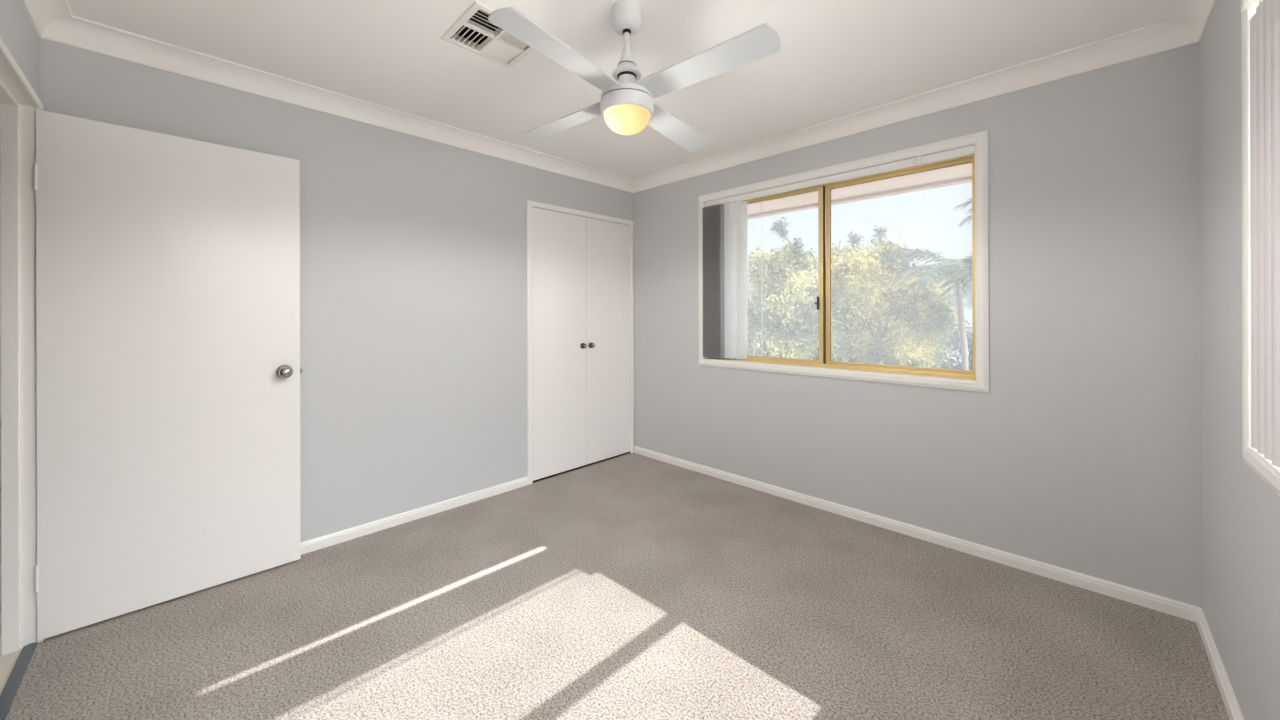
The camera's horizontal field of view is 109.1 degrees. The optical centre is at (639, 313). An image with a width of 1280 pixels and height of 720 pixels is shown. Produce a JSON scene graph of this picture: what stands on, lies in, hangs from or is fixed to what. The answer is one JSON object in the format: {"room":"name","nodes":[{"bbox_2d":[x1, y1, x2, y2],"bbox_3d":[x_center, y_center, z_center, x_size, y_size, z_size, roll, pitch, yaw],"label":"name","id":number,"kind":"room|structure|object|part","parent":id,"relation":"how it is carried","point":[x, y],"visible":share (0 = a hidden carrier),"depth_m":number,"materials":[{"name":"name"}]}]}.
{"room":"empty bedroom","nodes":[
{"label":"empty bedroom","id":0,"kind":"room"},
{"bbox_2d":[0,0,39,98],"bbox_3d":[-1.245,0.038,0.616,3.287,2.450,0.110,0,0,45],"label":"wall","id":1,"kind":"structure","parent":0,"point":[18,33],"depth_m":1.60,"materials":[{"name":"grey paint"}]},
{"bbox_2d":[0,37,43,655],"bbox_3d":[-2.063,0.233,1.421,0.880,2.065,0.112,0,0,45],"label":"door frame","id":2,"kind":"structure","parent":1,"relation":"attached to","point":[18,519],"depth_m":1.71,"materials":[{"name":"white paint"}]},
{"bbox_2d":[33,109,302,640],"bbox_3d":[-2.030,0.234,2.048,0.147,2.038,0.838,0,0,45],"label":"door","id":3,"kind":"structure","parent":2,"relation":"attached to","point":[168,370],"depth_m":1.98,"materials":[{"name":"white paint"}]},
{"bbox_3d":[-1.759,0.289,2.262,0.062,0.068,0.068,0,0,45],"label":"knob","id":4,"kind":"part","parent":3,"relation":"part of","materials":[{"name":"silver metal"}]},
{"bbox_2d":[39,38,632,541],"bbox_3d":[-1.292,0.038,3.054,0.200,2.450,3.700,0,0,45],"label":"wall","id":5,"kind":"structure","parent":0,"point":[413,249],"depth_m":2.70,"materials":[{"name":"grey paint"}]},
{"bbox_2d":[301,477,527,554],"bbox_3d":[-1.599,1.234,2.585,0.016,0.060,2.196,0,0,45],"label":"baseboard","id":6,"kind":"structure","parent":5,"relation":"attached to","point":[341,536],"depth_m":2.76,"materials":[{"name":"white paint"}]},
{"bbox_2d":[0,453,1229,719],"bbox_3d":[-0.751,1.322,1.613,4.387,0.120,5.000,0,0,45],"label":"floor","id":7,"kind":"structure","parent":0,"point":[631,586],"depth_m":1.80,"materials":[{"name":"beige carpet"}]},
{"bbox_2d":[0,642,37,719],"bbox_3d":[-2.029,1.261,1.448,0.832,0.008,0.034,0,0,45],"label":"threshold","id":8,"kind":"object","parent":7,"relation":"on","point":[7,697],"visible":1,"depth_m":1.57,"materials":[{"name":"grey metal"}]},
{"bbox_2d":[526,200,633,484],"bbox_3d":[-0.431,0.210,3.747,0.054,2.102,1.102,0,0,45],"label":"wardrobe","id":9,"kind":"object","parent":7,"relation":"on","point":[580,264],"visible":1,"depth_m":3.69,"materials":[{"name":"white paint"}]},
{"bbox_3d":[-0.624,0.224,3.581,0.008,2.040,0.510,0,0,45],"label":"door","id":10,"kind":"part","parent":9,"relation":"part of","materials":[{"name":"white paint"}]},
{"bbox_3d":[-0.266,0.223,3.944,0.008,2.040,0.502,0,0,45],"label":"door","id":11,"kind":"part","parent":9,"relation":"part of","materials":[{"name":"white paint"}]},
{"bbox_2d":[67,0,1172,178],"bbox_3d":[-0.085,-1.250,1.862,3.597,0.120,3.700,0,0,45],"label":"ceiling","id":12,"kind":"structure","parent":0,"point":[835,59],"depth_m":2.06,"materials":[{"name":"white paint"}]},
{"bbox_2d":[440,1,534,67],"bbox_3d":[-0.625,-1.240,1.965,0.332,0.117,0.332,0,0,45],"label":"ceiling vent","id":13,"kind":"object","parent":12,"relation":"in","point":[473,32],"visible":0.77,"depth_m":2.00,"materials":[{"name":"white plastic"}]},
{"bbox_2d":[488,0,780,151],"bbox_3d":[-0.051,-0.947,1.780,0.911,0.485,0.911,0,0,-8],"label":"ceiling fan","id":14,"kind":"object","parent":12,"relation":"hanging from","point":[627,107],"visible":1,"depth_m":1.68,"materials":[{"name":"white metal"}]},
{"bbox_3d":[-0.256,-0.855,1.505,0.120,0.039,0.516,0,0,37],"label":"blade","id":15,"kind":"part","parent":14,"relation":"part of","materials":[{"name":"grey plastic"}]},
{"bbox_3d":[-0.326,-0.830,1.985,0.516,0.041,0.120,0,0,37],"label":"blade","id":16,"kind":"part","parent":14,"relation":"part of","materials":[{"name":"grey plastic"}]},
{"bbox_3d":[-0.051,-1.023,1.780,0.021,0.166,0.021,0,0,45],"label":"down rod","id":17,"kind":"part","parent":14,"relation":"part of","materials":[{"name":"white metal"}]},
{"bbox_3d":[-0.051,-0.747,1.780,0.181,0.085,0.181,0,0,45],"label":"lamp shade","id":18,"kind":"part","parent":14,"relation":"part of","materials":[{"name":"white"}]},
{"bbox_3d":[0.154,-0.833,2.055,0.120,0.046,0.516,0,0,37],"label":"blade","id":19,"kind":"part","parent":14,"relation":"part of","materials":[{"name":"grey plastic"}]},
{"bbox_3d":[0.224,-0.858,1.575,0.516,0.048,0.120,0,0,37],"label":"blade","id":20,"kind":"part","parent":14,"relation":"part of","materials":[{"name":"grey plastic"}]},
{"bbox_2d":[633,42,1200,606],"bbox_3d":[1.250,0.032,3.008,3.487,2.450,0.200,0,0,45],"label":"wall","id":21,"kind":"structure","parent":0,"point":[1081,453],"depth_m":2.20,"materials":[{"name":"grey paint"}]},
{"bbox_2d":[21,0,1216,192],"bbox_3d":[-0.052,-1.146,1.831,3.287,0.091,3.300,0,0,45],"label":"crown molding","id":22,"kind":"structure","parent":21,"relation":"attached to","point":[52,20],"depth_m":2.30,"materials":[{"name":"white paint"}]},
{"bbox_2d":[698,130,988,392],"bbox_3d":[1.166,-0.266,3.021,1.844,1.342,0.137,0,0,45],"label":"window","id":23,"kind":"structure","parent":21,"relation":"in","point":[977,379],"depth_m":2.73,"materials":[{"name":"white paint"}]},
{"bbox_3d":[0.892,-0.256,3.324,0.897,1.172,0.022,0,0,45],"label":"sliding sash","id":24,"kind":"part","parent":23,"relation":"part of","materials":[{"name":"clear glass"}]},
{"bbox_2d":[702,145,974,358],"bbox_3d":[1.138,-0.277,2.994,1.734,1.220,0.087,0,0,45],"label":"vertical blind","id":25,"kind":"object","parent":23,"relation":"attached to","point":[724,221],"visible":0.99,"depth_m":3.42,"materials":[{"name":"white fabric"}]},
{"bbox_3d":[1.524,-0.258,2.744,0.805,1.172,0.022,0,0,45],"label":"fixed sash","id":26,"kind":"part","parent":23,"relation":"part of","materials":[{"name":"clear glass"}]},
{"bbox_2d":[747,163,971,219],"bbox_3d":[1.012,-1.105,3.660,5.237,0.475,0.800,0,0,45],"label":"eave","id":27,"kind":"object","parent":21,"relation":"attached to","point":[959,174],"visible":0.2,"depth_m":3.28,"materials":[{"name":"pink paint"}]},
{"bbox_2d":[634,446,1199,621],"bbox_3d":[1.112,1.227,2.995,3.269,0.060,0.016,0,0,45],"label":"baseboard","id":28,"kind":"structure","parent":21,"relation":"attached to","point":[1186,611],"depth_m":2.39,"materials":[{"name":"white paint"}]},
{"bbox_2d":[1200,0,1279,719],"bbox_3d":[1.123,0.025,0.536,0.200,2.465,3.500,0,0,45],"label":"wall","id":29,"kind":"structure","parent":0,"point":[1240,512],"depth_m":1.48,"materials":[{"name":"grey paint"}]},
{"bbox_2d":[1196,607,1243,719],"bbox_3d":[1.119,1.227,0.683,0.016,0.060,3.300,0,0,45],"label":"baseboard","id":30,"kind":"structure","parent":29,"relation":"attached to","point":[1233,710],"depth_m":1.55,"materials":[{"name":"white paint"}]},
{"bbox_2d":[1241,6,1279,495],"bbox_3d":[0.990,-0.257,0.496,0.102,1.359,2.147,0,0,45],"label":"window","id":31,"kind":"structure","parent":29,"relation":"in","point":[1261,466],"depth_m":1.26,"materials":[{"name":"white paint"}]},
{"bbox_2d":[1241,0,1279,467],"bbox_3d":[0.964,-0.258,0.523,0.044,1.249,2.037,0,0,45],"label":"vertical blind","id":32,"kind":"object","parent":31,"relation":"attached to","point":[1265,23],"visible":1,"depth_m":1.15,"materials":[{"name":"white fabric"}]},
{"label":"outside","id":33,"kind":"structure","parent":0,"visible":0},
{"bbox_2d":[748,341,968,367],"bbox_3d":[-0.052,4.260,4.160,120.000,0.200,120.000,0,0,45],"label":"ground","id":34,"kind":"structure","parent":33,"point":[754,341],"depth_m":45.79,"materials":[{"name":"grey"}]},
{"bbox_2d":[747,237,854,360],"bbox_3d":[4.247,0.906,13.902,4.037,6.502,3.387,0,0,2],"label":"tree","id":35,"kind":"object","parent":34,"relation":"on","point":[789,322],"visible":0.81,"depth_m":13.52,"materials":[{"name":"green plant"}]},
{"bbox_2d":[770,217,948,310],"bbox_3d":[8.138,0.336,17.915,7.289,7.621,3.384,0,0,-8],"label":"tree","id":36,"kind":"object","parent":34,"relation":"on","point":[880,232],"visible":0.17,"depth_m":16.96,"materials":[{"name":"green plant"}]},
{"bbox_2d":[800,237,956,367],"bbox_3d":[7.395,0.802,14.661,5.160,6.696,3.894,0,0,18],"label":"tree","id":37,"kind":"object","parent":34,"relation":"on","point":[858,276],"visible":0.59,"depth_m":14.23,"materials":[{"name":"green plant"}]},
{"bbox_2d":[856,284,966,366],"bbox_3d":[8.066,1.627,13.685,3.131,5.048,2.214,0,0,-20],"label":"flowering wattle","id":38,"kind":"object","parent":34,"relation":"on","point":[946,314],"visible":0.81,"depth_m":13.34,"materials":[{"name":"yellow plant"}]},
{"bbox_2d":[866,318,972,369],"bbox_3d":[11.864,2.071,17.123,7.292,4.156,3.384,0,0,27],"label":"shrub","id":39,"kind":"object","parent":34,"relation":"on","point":[954,337],"visible":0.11,"depth_m":16.58,"materials":[{"name":"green plant"}]},
{"bbox_2d":[874,247,972,369],"bbox_3d":[8.718,1.113,12.445,4.060,6.055,3.771,0,0,45],"label":"palm tree","id":40,"kind":"object","parent":34,"relation":"on","point":[959,275],"visible":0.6,"depth_m":12.44,"materials":[{"name":"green plant"}]},
{"bbox_2d":[953,198,971,226],"bbox_3d":[12.012,0.188,13.924,3.961,7.886,3.932,0,0,45],"label":"palm tree","id":41,"kind":"object","parent":34,"relation":"on","point":[967,203],"visible":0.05,"depth_m":14.94,"materials":[{"name":"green plant"}]}
]}

